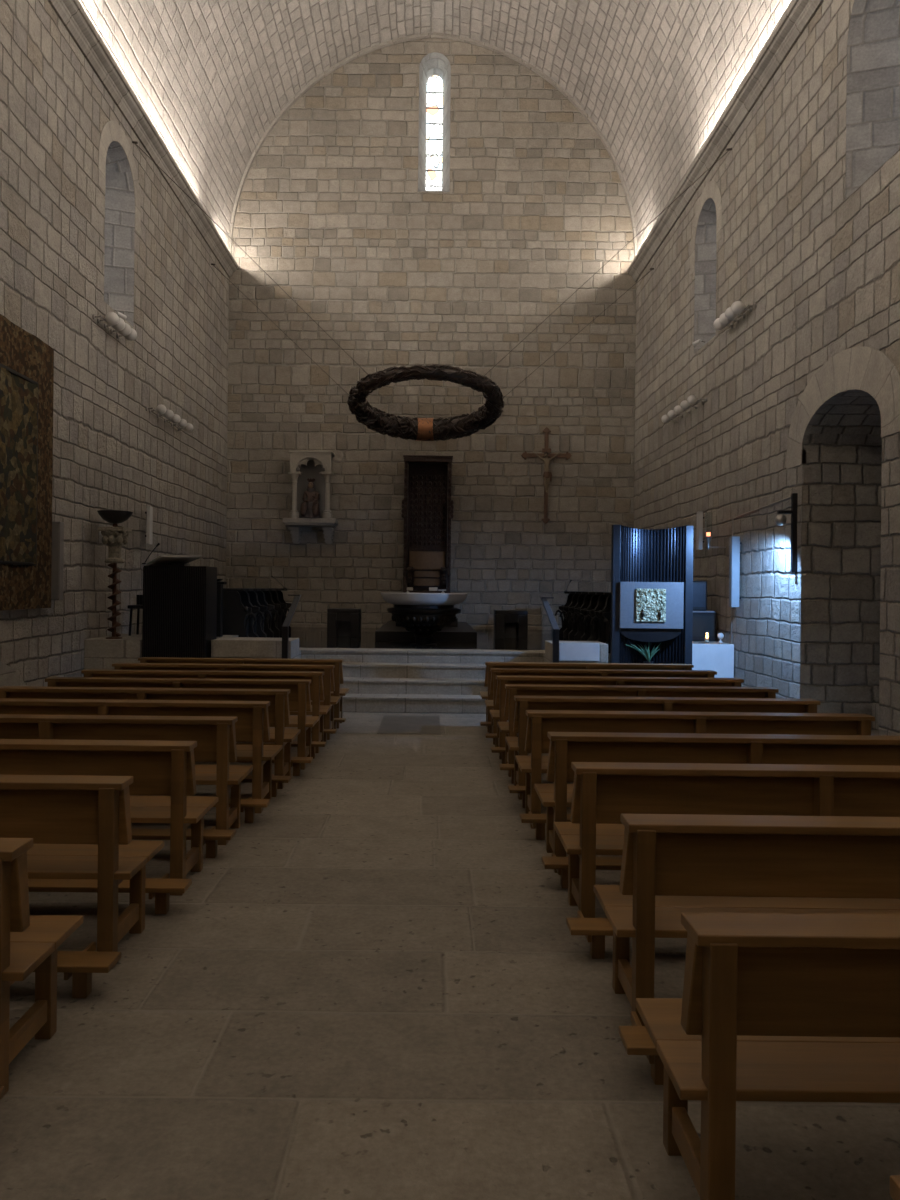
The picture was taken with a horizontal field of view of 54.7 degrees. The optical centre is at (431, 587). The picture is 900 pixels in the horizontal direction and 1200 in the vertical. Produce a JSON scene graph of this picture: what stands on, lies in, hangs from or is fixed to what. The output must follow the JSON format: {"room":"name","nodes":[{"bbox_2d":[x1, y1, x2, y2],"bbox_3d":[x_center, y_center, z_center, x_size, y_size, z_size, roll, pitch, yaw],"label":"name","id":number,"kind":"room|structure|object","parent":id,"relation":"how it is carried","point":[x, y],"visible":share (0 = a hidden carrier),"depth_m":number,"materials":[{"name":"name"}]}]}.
{"room":"church","nodes":[
{"label":"church","id":0,"kind":"room"},
{"bbox_2d":[0,0,228,686],"bbox_3d":[-5.279,-5.856,7.200,1.200,15.000,28.000,1,0,0],"label":"wall","id":1,"kind":"structure","parent":0,"point":[110,453],"depth_m":12.08,"materials":[{"name":"beige stone"}]},
{"bbox_2d":[0,661,25,686],"bbox_3d":[-4.743,1.190,8.980,0.020,0.920,2.800,1,0,0],"label":"trim","id":2,"kind":"structure","parent":1,"relation":"attached to","point":[8,676],"depth_m":9.74,"materials":[{"name":"stone"}]},
{"bbox_2d":[0,314,53,610],"bbox_3d":[-4.631,-1.349,8.600,0.110,3.180,4.000,1,0,0],"label":"tapestry","id":3,"kind":"object","parent":1,"relation":"attached to","point":[26,362],"visible":1,"depth_m":9.84,"materials":[{"name":"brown fabric"}]},
{"bbox_2d":[51,522,63,599],"bbox_3d":[-4.662,-0.334,10.777,0.150,0.970,0.126,1,0,0],"label":"speaker","id":4,"kind":"object","parent":1,"relation":"attached to","point":[57,527],"visible":0.74,"depth_m":10.71},
{"bbox_2d":[51,524,58,597],"bbox_3d":[-4.647,-0.334,10.717,0.096,0.910,0.006,1,0,0],"label":"grille","id":5,"kind":"object","parent":4,"relation":"attached to","point":[55,527],"depth_m":10.71,"materials":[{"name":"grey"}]},
{"bbox_2d":[92,312,136,340],"bbox_3d":[-4.555,-3.788,12.559,0.293,0.184,1.047,1,0,0],"label":"bar","id":6,"kind":"object","parent":1,"relation":"attached to","point":[111,318],"visible":1,"depth_m":12.46,"materials":[{"name":"metal"}]},
{"bbox_2d":[104,141,134,326],"bbox_3d":[-5.094,-5.379,13.075,0.820,2.536,1.232,1,0,0],"label":"window","id":7,"kind":"structure","parent":1,"relation":"in","point":[119,188],"depth_m":13.60,"materials":[{"name":"stone"}]},
{"bbox_2d":[98,120,140,235],"bbox_3d":[-4.681,-6.279,13.075,0.026,1.260,1.770,1,0,0],"label":"trim","id":8,"kind":"structure","parent":1,"relation":"attached to","point":[111,131],"depth_m":12.90,"materials":[{"name":"stone"}]},
{"bbox_2d":[116,311,126,319],"bbox_3d":[-4.599,-4.011,12.794,0.212,0.091,0.090,1,0,-45],"label":"spotlight","id":9,"kind":"object","parent":1,"relation":"attached to","point":[119,314],"visible":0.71,"depth_m":12.79,"materials":[{"name":"metal"}]},
{"bbox_2d":[48,0,237,277],"bbox_3d":[-4.556,-7.263,6.990,0.215,0.270,25.980,1,0,0],"label":"trim","id":10,"kind":"structure","parent":1,"relation":"attached to","point":[71,13],"depth_m":13.30,"materials":[{"name":"stone"}]},
{"bbox_2d":[145,506,152,544],"bbox_3d":[-4.615,-1.012,14.051,0.090,0.620,0.361,1,0,0],"label":"speaker","id":11,"kind":"object","parent":1,"relation":"attached to","point":[149,528],"visible":1,"depth_m":14.08},
{"bbox_2d":[147,508,148,541],"bbox_3d":[-4.600,-1.018,14.097,0.036,0.560,0.006,1,0,0],"label":"grille","id":12,"kind":"object","parent":11,"relation":"attached to","point":[147,508],"depth_m":14.09,"materials":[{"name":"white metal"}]},
{"bbox_2d":[145,404,192,431],"bbox_3d":[-4.570,-2.978,15.258,0.281,0.160,1.925,1,0,0],"label":"bar","id":13,"kind":"object","parent":1,"relation":"attached to","point":[161,409],"visible":1,"depth_m":15.25,"materials":[{"name":"metal"}]},
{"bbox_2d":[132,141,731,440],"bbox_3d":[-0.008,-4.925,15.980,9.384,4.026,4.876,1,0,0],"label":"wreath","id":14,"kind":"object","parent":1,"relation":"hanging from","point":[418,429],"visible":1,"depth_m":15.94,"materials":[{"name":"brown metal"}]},
{"bbox_2d":[279,627,573,649],"bbox_3d":[-0.074,1.316,16.676,9.360,0.766,6.648,1,0,0],"label":"floor","id":15,"kind":"structure","parent":0,"point":[309,637],"depth_m":15.02,"materials":[{"name":"stone"}]},
{"bbox_2d":[223,588,258,636],"bbox_3d":[-3.019,0.454,13.650,0.652,0.897,0.640,1,0,0],"label":"stall","id":16,"kind":"object","parent":15,"relation":"on","point":[238,613],"visible":0.77,"depth_m":13.35,"materials":[{"name":"black wood"}]},
{"bbox_2d":[246,588,266,637],"bbox_3d":[-3.019,0.454,14.300,0.652,0.897,0.640,1,0,0],"label":"stall","id":17,"kind":"object","parent":15,"relation":"on","point":[252,595],"visible":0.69,"depth_m":14.58,"materials":[{"name":"black wood"}]},
{"bbox_2d":[254,588,273,637],"bbox_3d":[-3.019,0.454,14.950,0.652,0.897,0.640,1,0,0],"label":"stall","id":18,"kind":"object","parent":15,"relation":"on","point":[260,595],"visible":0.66,"depth_m":15.23,"materials":[{"name":"black wood"}]},
{"bbox_2d":[262,588,279,637],"bbox_3d":[-3.019,0.454,15.600,0.652,0.897,0.640,1,0,0],"label":"stall","id":19,"kind":"object","parent":15,"relation":"on","point":[267,595],"visible":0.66,"depth_m":15.88,"materials":[{"name":"black wood"}]},
{"bbox_2d":[269,588,285,635],"bbox_3d":[-3.019,0.454,16.250,0.652,0.897,0.640,1,0,0],"label":"stall","id":20,"kind":"object","parent":15,"relation":"on","point":[274,597],"visible":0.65,"depth_m":16.53,"materials":[{"name":"black wood"}]},
{"bbox_2d":[276,588,291,633],"bbox_3d":[-3.019,0.454,16.900,0.652,0.897,0.640,1,0,0],"label":"stall","id":21,"kind":"object","parent":15,"relation":"on","point":[279,593],"visible":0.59,"depth_m":17.18,"materials":[{"name":"black wood"}]},
{"bbox_2d":[327,608,360,636],"bbox_3d":[-1.650,0.652,16.400,0.600,0.530,0.440,1,0,0],"label":"stool","id":22,"kind":"object","parent":15,"relation":"on","point":[340,621],"visible":1,"depth_m":16.18,"materials":[{"name":"black paint"}]},
{"bbox_2d":[381,592,466,645],"bbox_3d":[-0.135,0.507,14.300,1.428,0.850,1.428,1,0,-3],"label":"altar","id":23,"kind":"object","parent":15,"relation":"on","point":[422,614],"visible":1,"depth_m":13.85,"materials":[{"name":"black stone"}]},
{"bbox_2d":[375,617,476,641],"bbox_3d":[-0.102,0.683,17.590,1.782,0.500,4.780,1,0,0],"label":"dais","id":24,"kind":"object","parent":15,"relation":"on","point":[457,631],"visible":0.41,"depth_m":15.20,"materials":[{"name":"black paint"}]},
{"bbox_2d":[401,455,453,592],"bbox_3d":[-0.103,-1.256,19.535,1.171,3.377,0.590,1,0,0],"label":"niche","id":25,"kind":"object","parent":24,"relation":"on","point":[427,479],"visible":0.98,"depth_m":19.72,"materials":[{"name":"brown wood"}]},
{"bbox_2d":[429,587,437,590],"bbox_3d":[0.028,0.023,19.400,0.190,0.075,0.180,1,0,0],"label":"book","id":26,"kind":"object","parent":25,"relation":"on","point":[430,588],"visible":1,"depth_m":19.31,"materials":[{"name":"white paper"}]},
{"bbox_2d":[494,610,527,638],"bbox_3d":[1.479,0.685,16.400,0.600,0.530,0.440,1,0,0],"label":"stool","id":27,"kind":"object","parent":15,"relation":"on","point":[507,623],"visible":1,"depth_m":16.18,"materials":[{"name":"black paint"}]},
{"bbox_2d":[559,591,579,639],"bbox_3d":[2.759,0.515,16.360,0.652,0.897,0.640,1,0,0],"label":"stall","id":28,"kind":"object","parent":15,"relation":"on","point":[568,630],"visible":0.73,"depth_m":16.62,"materials":[{"name":"black wood"}]},
{"bbox_2d":[555,591,586,637],"bbox_3d":[2.759,0.515,17.010,0.652,0.897,0.640,1,0,0],"label":"stall","id":29,"kind":"object","parent":15,"relation":"on","point":[563,628],"visible":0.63,"depth_m":17.27,"materials":[{"name":"black wood"}]},
{"bbox_2d":[564,592,586,640],"bbox_3d":[2.759,0.515,15.710,0.652,0.897,0.640,1,0,0],"label":"stall","id":30,"kind":"object","parent":15,"relation":"on","point":[581,598],"visible":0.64,"depth_m":15.97,"materials":[{"name":"black wood"}]},
{"bbox_2d":[570,592,592,640],"bbox_3d":[2.759,0.515,15.060,0.652,0.897,0.640,1,0,0],"label":"stall","id":31,"kind":"object","parent":15,"relation":"on","point":[587,601],"visible":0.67,"depth_m":15.32,"materials":[{"name":"black wood"}]},
{"bbox_2d":[576,592,600,640],"bbox_3d":[2.759,0.515,14.410,0.652,0.897,0.640,1,0,0],"label":"stall","id":32,"kind":"object","parent":15,"relation":"on","point":[595,598],"visible":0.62,"depth_m":14.67,"materials":[{"name":"black wood"}]},
{"bbox_2d":[583,592,608,640],"bbox_3d":[2.759,0.515,13.760,0.652,0.897,0.640,1,0,0],"label":"stall","id":33,"kind":"object","parent":15,"relation":"on","point":[602,601],"visible":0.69,"depth_m":14.02,"materials":[{"name":"black wood"}]},
{"bbox_2d":[226,38,635,629],"bbox_3d":[0.002,-5.900,20.550,9.960,15.200,1.100,1,0,0],"label":"wall","id":34,"kind":"structure","parent":0,"point":[331,207],"depth_m":20.00,"materials":[{"name":"beige stone"}]},
{"bbox_2d":[282,450,337,543],"bbox_3d":[-2.741,-2.039,19.715,1.191,2.056,0.570,1,0,0],"label":"shrine","id":35,"kind":"object","parent":34,"relation":"attached to","point":[304,465],"visible":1,"depth_m":19.52,"materials":[{"name":"stone"}]},
{"bbox_2d":[282,518,337,526],"bbox_3d":[-2.747,-1.484,19.715,1.191,0.156,0.570,1,0,0],"label":"shelf","id":36,"kind":"object","parent":35,"relation":"attached to","point":[291,522],"depth_m":19.43,"materials":[{"name":"stone"}]},
{"bbox_2d":[300,478,320,517],"bbox_3d":[-2.728,-2.020,19.587,0.519,0.917,0.473,1,0,0],"label":"statue","id":37,"kind":"object","parent":35,"relation":"on","point":[309,508],"visible":1,"depth_m":19.44,"materials":[{"name":"brown wood"}]},
{"bbox_2d":[228,32,636,257],"bbox_3d":[0.045,-9.981,19.950,9.360,5.462,0.100,1,0,0],"label":"trim","id":38,"kind":"structure","parent":34,"relation":"attached to","point":[324,74],"depth_m":19.90,"materials":[{"name":"stone"}]},
{"bbox_2d":[418,52,450,191],"bbox_3d":[0.057,-10.710,20.360,0.725,3.206,0.720,1,0,0],"label":"window","id":39,"kind":"structure","parent":34,"relation":"in","point":[434,68],"depth_m":20.59,"materials":[{"name":"glass"}]},
{"bbox_2d":[521,427,571,523],"bbox_3d":[2.619,-2.578,19.883,1.156,2.219,0.225,1,0,0],"label":"crucifix","id":40,"kind":"object","parent":34,"relation":"attached to","point":[545,457],"visible":1,"depth_m":19.93,"materials":[{"name":"brown wood"}]},
{"bbox_2d":[79,0,792,252],"bbox_3d":[0.045,-9.981,7.075,9.360,5.462,26.150,1,0,0],"label":"ceiling","id":41,"kind":"structure","parent":0,"point":[656,78],"depth_m":17.21,"materials":[{"name":"stone"}]},
{"bbox_2d":[0,712,899,1199],"bbox_3d":[0.721,1.858,7.200,12.960,0.300,28.000,1,0,0],"label":"floor","id":42,"kind":"structure","parent":0,"point":[380,986],"depth_m":3.31,"materials":[{"name":"beige stone"}]},
{"bbox_2d":[0,838,82,1099],"bbox_3d":[-2.614,1.263,2.940,2.600,0.820,0.830,1,0,0],"label":"pew","id":43,"kind":"object","parent":42,"relation":"on","point":[28,943],"visible":1,"depth_m":2.98,"materials":[{"name":"brown wood"}]},
{"bbox_2d":[0,775,163,997],"bbox_3d":[-2.608,1.263,3.940,2.600,0.820,0.830,1,0,0],"label":"pew","id":44,"kind":"object","parent":42,"relation":"on","point":[79,826],"visible":1,"depth_m":3.91,"materials":[{"name":"brown wood"}]},
{"bbox_2d":[0,739,217,913],"bbox_3d":[-2.563,1.263,4.860,2.600,0.820,0.830,1,0,0],"label":"pew","id":45,"kind":"object","parent":42,"relation":"on","point":[164,769],"visible":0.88,"depth_m":4.83,"materials":[{"name":"brown wood"}]},
{"bbox_2d":[84,636,141,669],"bbox_3d":[-4.366,1.179,12.300,0.766,0.950,0.880,1,0,0],"label":"stone block","id":46,"kind":"object","parent":42,"relation":"on","point":[99,652],"visible":0.36,"depth_m":11.86,"materials":[{"name":"beige stone"}]},
{"bbox_2d":[97,510,132,638],"bbox_3d":[-4.413,-0.179,12.100,0.472,1.765,0.472,1,0,0],"label":"floor lamp","id":47,"kind":"object","parent":46,"relation":"on","point":[115,536],"visible":1,"depth_m":12.02,"materials":[{"name":"metal"}]},
{"bbox_2d":[0,714,252,857],"bbox_3d":[-2.544,1.263,5.790,2.600,0.820,0.830,1,0,0],"label":"pew","id":48,"kind":"object","parent":42,"relation":"on","point":[215,736],"visible":0.61,"depth_m":5.76,"materials":[{"name":"brown wood"}]},
{"bbox_2d":[0,698,282,822],"bbox_3d":[-2.474,1.264,6.600,2.600,0.820,0.830,1,0,0],"label":"pew","id":49,"kind":"object","parent":42,"relation":"on","point":[252,724],"visible":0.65,"depth_m":6.58,"materials":[{"name":"brown wood"}]},
{"bbox_2d":[0,686,300,796],"bbox_3d":[-2.448,1.264,7.390,2.600,0.820,0.830,1,0,0],"label":"pew","id":50,"kind":"object","parent":42,"relation":"on","point":[278,710],"visible":0.39,"depth_m":7.36,"materials":[{"name":"brown wood"}]},
{"bbox_2d":[111,634,237,638],"bbox_3d":[-3.856,1.185,13.025,1.786,0.950,0.550,1,0,0],"label":"platform","id":51,"kind":"object","parent":42,"relation":"on","point":[121,634],"visible":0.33,"depth_m":12.91,"materials":[{"name":"stone"}]},
{"bbox_2d":[128,595,142,635],"bbox_3d":[-4.285,0.406,13.015,0.400,0.601,0.430,1,0,0],"label":"chair","id":52,"kind":"object","parent":51,"relation":"on","point":[139,605],"visible":0.41,"depth_m":12.84,"materials":[{"name":"black paint"}]},
{"bbox_2d":[216,579,226,636],"bbox_3d":[-3.403,0.289,12.850,0.700,0.850,0.180,1,0,0],"label":"post","id":53,"kind":"object","parent":51,"relation":"on","point":[219,630],"visible":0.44,"depth_m":12.78,"materials":[{"name":"black wood"}]},
{"bbox_2d":[142,555,216,657],"bbox_3d":[-3.605,0.605,12.355,1.017,2.114,1.010,1,0,0],"label":"lectern","id":54,"kind":"object","parent":42,"relation":"on","point":[180,598],"visible":0.74,"depth_m":11.86,"materials":[{"name":"black paint"}]},
{"bbox_2d":[142,543,159,563],"bbox_3d":[-3.973,-0.488,12.300,0.255,0.307,0.058,1,0,0],"label":"microphone","id":55,"kind":"object","parent":54,"relation":"attached to","point":[158,544],"visible":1,"depth_m":12.30,"materials":[{"name":"black paint"}]},
{"bbox_2d":[45,677,319,775],"bbox_3d":[-2.378,1.265,8.180,2.600,0.820,0.830,1,0,0],"label":"pew","id":56,"kind":"object","parent":42,"relation":"on","point":[299,695],"visible":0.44,"depth_m":8.12,"materials":[{"name":"brown wood"}]},
{"bbox_2d":[81,669,330,758],"bbox_3d":[-2.354,1.265,8.970,2.600,0.820,0.830,1,0,0],"label":"pew","id":57,"kind":"object","parent":42,"relation":"on","point":[316,685],"visible":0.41,"depth_m":8.89,"materials":[{"name":"brown wood"}]},
{"bbox_2d":[112,663,340,743],"bbox_3d":[-2.333,1.266,9.760,2.600,0.820,0.830,1,0,0],"label":"pew","id":58,"kind":"object","parent":42,"relation":"on","point":[328,677],"visible":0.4,"depth_m":9.67,"materials":[{"name":"brown wood"}]},
{"bbox_2d":[138,657,348,728],"bbox_3d":[-2.313,1.266,10.550,2.600,0.820,0.830,1,0,0],"label":"pew","id":59,"kind":"object","parent":42,"relation":"on","point":[338,670],"visible":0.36,"depth_m":10.46,"materials":[{"name":"brown wood"}]},
{"bbox_2d":[211,637,298,658],"bbox_3d":[-2.500,1.199,12.370,1.106,0.950,0.740,1,0,0],"label":"stone block","id":60,"kind":"object","parent":42,"relation":"on","point":[293,651],"visible":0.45,"depth_m":12.24,"materials":[{"name":"beige stone"}]},
{"bbox_2d":[213,640,281,657],"bbox_3d":[-2.534,0.836,11.985,0.950,0.235,0.030,1,0,0],"label":"facing slab","id":61,"kind":"object","parent":60,"relation":"attached to","point":[221,648],"visible":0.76,"depth_m":11.97,"materials":[{"name":"stone"}]},
{"bbox_2d":[282,594,300,658],"bbox_3d":[-1.927,0.885,11.920,0.244,1.590,0.160,1,0,0],"label":"post","id":62,"kind":"object","parent":42,"relation":"on","point":[285,627],"visible":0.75,"depth_m":11.87,"materials":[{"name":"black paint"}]},
{"bbox_2d":[377,715,440,734],"bbox_3d":[-0.268,1.695,10.825,0.740,0.004,1.450,1,0,0],"label":"grave slab","id":63,"kind":"object","parent":42,"relation":"on","point":[390,724],"visible":1,"depth_m":10.73,"materials":[{"name":"stone"}]},
{"bbox_2d":[301,648,543,713],"bbox_3d":[-0.149,1.316,12.575,3.590,0.765,1.550,1,0,0],"label":"stone steps","id":64,"kind":"structure","parent":42,"relation":"on","point":[380,680],"depth_m":12.50,"materials":[{"name":"beige stone"}]},
{"bbox_2d":[541,597,558,662],"bbox_3d":[1.609,0.922,11.920,0.244,1.590,0.160,1,0,0],"label":"post","id":65,"kind":"object","parent":42,"relation":"on","point":[555,637],"visible":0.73,"depth_m":11.87,"materials":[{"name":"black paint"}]},
{"bbox_2d":[545,640,607,662],"bbox_3d":[2.039,1.246,12.370,0.776,0.950,0.740,1,0,0],"label":"stone block","id":66,"kind":"object","parent":42,"relation":"on","point":[603,648],"visible":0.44,"depth_m":12.00,"materials":[{"name":"white stone"}]},
{"bbox_2d":[559,643,598,660],"bbox_3d":[2.026,0.879,11.985,0.550,0.245,0.030,1,0,0],"label":"facing slab","id":67,"kind":"object","parent":66,"relation":"attached to","point":[567,651],"visible":0.95,"depth_m":11.97,"materials":[{"name":"white stone"}]},
{"bbox_2d":[480,662,693,732],"bbox_3d":[1.862,1.310,10.380,2.600,0.820,0.830,1,0,0],"label":"pew","id":68,"kind":"object","parent":42,"relation":"on","point":[537,665],"visible":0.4,"depth_m":10.30,"materials":[{"name":"brown wood"}]},
{"bbox_2d":[485,668,716,746],"bbox_3d":[1.872,1.310,9.570,2.600,0.820,0.830,1,0,0],"label":"pew","id":69,"kind":"object","parent":42,"relation":"on","point":[495,671],"visible":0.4,"depth_m":9.50,"materials":[{"name":"brown wood"}]},
{"bbox_2d":[490,675,743,763],"bbox_3d":[1.877,1.310,8.760,2.600,0.820,0.830,1,0,0],"label":"pew","id":70,"kind":"object","parent":42,"relation":"on","point":[498,715],"visible":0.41,"depth_m":8.70,"materials":[{"name":"brown wood"}]},
{"bbox_2d":[497,684,778,783],"bbox_3d":[1.897,1.310,7.950,2.600,0.820,0.830,1,0,0],"label":"pew","id":71,"kind":"object","parent":42,"relation":"on","point":[512,690],"visible":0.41,"depth_m":7.92,"materials":[{"name":"brown wood"}]},
{"bbox_2d":[610,525,693,669],"bbox_3d":[3.104,0.423,12.353,1.134,2.619,0.394,1,0,0],"label":"tabernacle","id":72,"kind":"object","parent":42,"relation":"on","point":[652,570],"visible":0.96,"depth_m":12.25,"materials":[{"name":"metal"}]},
{"bbox_2d":[627,643,660,663],"bbox_3d":[2.986,0.941,12.330,0.524,0.420,0.140,1,0,0],"label":"potted plant","id":73,"kind":"object","parent":72,"relation":"on","point":[648,655],"visible":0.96,"depth_m":12.31,"materials":[{"name":"green plant"}]},
{"bbox_2d":[505,696,820,807],"bbox_3d":[1.902,1.310,7.110,2.600,0.820,0.830,1,0,0],"label":"pew","id":74,"kind":"object","parent":42,"relation":"on","point":[523,703],"visible":0.37,"depth_m":7.08,"materials":[{"name":"brown wood"}]},
{"bbox_2d":[515,710,874,839],"bbox_3d":[1.907,1.310,6.260,2.600,0.820,0.830,1,0,0],"label":"pew","id":75,"kind":"object","parent":42,"relation":"on","point":[539,722],"visible":0.41,"depth_m":6.23,"materials":[{"name":"brown wood"}]},
{"bbox_2d":[692,641,728,643],"bbox_3d":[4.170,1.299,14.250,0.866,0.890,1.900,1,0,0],"label":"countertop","id":76,"kind":"structure","parent":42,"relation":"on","point":[693,642],"depth_m":13.62,"materials":[{"name":"white stone"}]},
{"bbox_2d":[692,610,716,640],"bbox_3d":[4.324,0.607,14.125,0.457,0.478,0.470,1,0,0],"label":"base cabinet","id":77,"kind":"object","parent":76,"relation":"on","point":[703,621],"visible":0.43,"depth_m":13.90,"materials":[{"name":"black paint"}]},
{"bbox_2d":[693,581,706,610],"bbox_3d":[4.301,0.127,14.130,0.266,0.481,0.240,1,0,0],"label":"monitor","id":78,"kind":"object","parent":77,"relation":"on","point":[699,587],"visible":0.56,"depth_m":14.01,"materials":[{"name":"black paint"}]},
{"bbox_2d":[704,632,709,642],"bbox_3d":[4.252,0.760,13.450,0.080,0.170,0.080,1,0,0],"label":"votive candle","id":79,"kind":"object","parent":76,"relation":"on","point":[706,634],"visible":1,"depth_m":13.42,"materials":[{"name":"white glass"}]},
{"bbox_2d":[692,644,733,677],"bbox_3d":[4.247,1.300,13.260,0.680,0.890,0.080,1,0,0],"label":"facing slab","id":80,"kind":"object","parent":76,"relation":"attached to","point":[719,658],"visible":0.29,"depth_m":13.22,"materials":[{"name":"white stone"}]},
{"bbox_2d":[717,633,723,642],"bbox_3d":[4.477,0.769,13.500,0.100,0.155,0.100,1,0,0],"label":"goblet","id":81,"kind":"object","parent":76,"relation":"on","point":[720,636],"visible":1,"depth_m":13.47,"materials":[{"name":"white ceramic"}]},
{"bbox_2d":[534,732,899,888],"bbox_3d":[1.939,1.310,5.300,2.600,0.820,0.830,1,0,0],"label":"pew","id":82,"kind":"object","parent":42,"relation":"on","point":[565,748],"visible":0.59,"depth_m":5.27,"materials":[{"name":"brown wood"}]},
{"bbox_2d":[553,762,899,958],"bbox_3d":[1.937,1.310,4.370,2.600,0.820,0.830,1,0,0],"label":"pew","id":83,"kind":"object","parent":42,"relation":"on","point":[602,791],"visible":0.65,"depth_m":4.34,"materials":[{"name":"brown wood"}]},
{"bbox_2d":[593,814,899,1084],"bbox_3d":[1.967,1.311,3.350,2.600,0.820,0.830,1,0,0],"label":"pew","id":84,"kind":"object","parent":42,"relation":"on","point":[672,865],"visible":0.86,"depth_m":3.33,"materials":[{"name":"brown wood"}]},
{"bbox_2d":[636,912,899,1199],"bbox_3d":[1.907,1.310,2.310,2.600,0.820,0.830,1,0,0],"label":"pew","id":85,"kind":"object","parent":42,"relation":"on","point":[776,1007],"visible":1,"depth_m":2.29,"materials":[{"name":"brown wood"}]},
{"bbox_2d":[872,703,878,729],"bbox_3d":[5.923,1.602,10.377,0.840,0.320,1.025,1,0,0],"label":"stone ledge","id":86,"kind":"object","parent":42,"relation":"on","point":[875,706],"visible":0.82,"depth_m":10.79,"materials":[{"name":"beige stone"}]},
{"bbox_2d":[890,1175,899,1199],"bbox_3d":[1.917,1.310,1.240,2.600,0.820,0.830,1,0,0],"label":"pew","id":87,"kind":"object","parent":42,"relation":"on","point":[894,1179],"visible":1,"depth_m":1.30,"materials":[{"name":"brown wood"}]},
{"bbox_2d":[299,647,609,662],"bbox_3d":[0.386,1.321,13.050,6.680,0.766,0.600,1,0,0],"label":"floor","id":88,"kind":"structure","parent":0,"point":[300,648],"depth_m":12.79,"materials":[{"name":"stone"}]},
{"bbox_2d":[590,592,610,652],"bbox_3d":[2.759,0.515,13.110,0.652,0.897,0.640,1,0,0],"label":"stall","id":89,"kind":"object","parent":88,"relation":"on","point":[605,615],"visible":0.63,"depth_m":13.37,"materials":[{"name":"black wood"}]},
{"bbox_2d":[634,0,899,735],"bbox_3d":[5.881,-5.739,7.200,2.400,15.000,28.000,1,0,0],"label":"wall","id":90,"kind":"structure","parent":0,"point":[820,268],"depth_m":11.27,"materials":[{"name":"beige stone"}]},
{"bbox_2d":[661,395,706,422],"bbox_3d":[4.515,-3.223,15.678,0.281,0.160,1.965,1,0,0],"label":"wall lamp","id":91,"kind":"object","parent":90,"relation":"attached to","point":[691,400],"visible":1,"depth_m":15.67,"materials":[{"name":"metal"}]},
{"bbox_2d":[692,339,704,345],"bbox_3d":[4.565,-4.208,14.894,0.212,0.091,0.090,1,0,45],"label":"spotlight","id":92,"kind":"object","parent":90,"relation":"attached to","point":[699,340],"visible":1,"depth_m":14.89,"materials":[{"name":"metal"}]},
{"bbox_2d":[696,511,703,549],"bbox_3d":[4.510,-0.956,14.479,0.100,0.640,0.386,1,0,0],"label":"speaker","id":93,"kind":"object","parent":90,"relation":"attached to","point":[699,531],"visible":1,"depth_m":14.50},
{"bbox_2d":[699,513,701,547],"bbox_3d":[4.495,-0.963,14.547,0.046,0.580,0.006,1,0,0],"label":"grille","id":94,"kind":"object","parent":93,"relation":"attached to","point":[700,514],"depth_m":14.54,"materials":[{"name":"grey metal"}]},
{"bbox_2d":[694,198,716,353],"bbox_3d":[5.087,-5.387,14.900,0.820,2.466,1.183,1,0,0],"label":"window","id":95,"kind":"structure","parent":90,"relation":"in","point":[705,242],"depth_m":15.42,"materials":[{"name":"stone"}]},
{"bbox_2d":[690,181,721,275],"bbox_3d":[4.693,-6.271,14.900,0.026,1.240,1.720,1,0,0],"label":"trim","id":96,"kind":"structure","parent":90,"relation":"attached to","point":[711,190],"depth_m":14.74,"materials":[{"name":"stone"}]},
{"bbox_2d":[705,512,725,549],"bbox_3d":[4.464,-0.895,13.700,0.331,0.586,0.109,1,0,0],"label":"sanctuary lamp","id":97,"kind":"object","parent":90,"relation":"attached to","point":[708,515],"visible":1,"depth_m":13.66,"materials":[{"name":"metal"}]},
{"bbox_2d":[627,0,823,281],"bbox_3d":[4.588,-7.167,6.990,0.215,0.270,25.980,1,0,0],"label":"trim","id":98,"kind":"structure","parent":90,"relation":"attached to","point":[799,13],"depth_m":13.16,"materials":[{"name":"stone"}]},
{"bbox_2d":[731,518,732,643],"bbox_3d":[4.612,-0.107,13.370,0.017,1.930,0.020,1,0,0],"label":"cable conduit","id":99,"kind":"object","parent":90,"relation":"attached to","point":[732,518],"visible":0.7,"depth_m":13.36,"materials":[{"name":"metal"}]},
{"bbox_2d":[729,536,740,606],"bbox_3d":[4.538,-0.242,13.007,0.150,1.060,0.126,1,0,0],"label":"speaker","id":100,"kind":"object","parent":90,"relation":"attached to","point":[734,550],"visible":1,"depth_m":12.95},
{"bbox_2d":[732,538,739,604],"bbox_3d":[4.523,-0.242,12.947,0.096,1.000,0.006,1,0,0],"label":"grille","id":101,"kind":"object","parent":100,"relation":"attached to","point":[735,541],"depth_m":12.95,"materials":[{"name":"metal"}]},
{"bbox_2d":[713,301,756,329],"bbox_3d":[4.516,-4.093,13.043,0.296,0.190,1.095,1,0,0],"label":"spotlight","id":102,"kind":"object","parent":90,"relation":"attached to","point":[737,307],"visible":1,"depth_m":12.93,"materials":[{"name":"metal"}]},
{"bbox_2d":[774,493,797,572],"bbox_3d":[4.492,-0.698,11.052,0.272,1.010,0.148,1,0,0],"label":"wall spotlight","id":103,"kind":"object","parent":90,"relation":"attached to","point":[780,519],"visible":1,"depth_m":11.02,"materials":[{"name":"black paint"}]},
{"bbox_2d":[786,346,899,468],"bbox_3d":[4.662,-2.116,9.930,0.062,1.130,2.850,1,0,0],"label":"arch","id":104,"kind":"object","parent":90,"relation":"attached to","point":[870,370],"depth_m":9.66,"materials":[{"name":"stone"}]},
{"bbox_2d":[845,0,899,199],"bbox_3d":[5.089,-5.582,9.090,0.820,2.416,1.459,1,0,0],"label":"window","id":105,"kind":"structure","parent":90,"relation":"in","point":[873,44],"depth_m":9.72,"materials":[{"name":"stone"}]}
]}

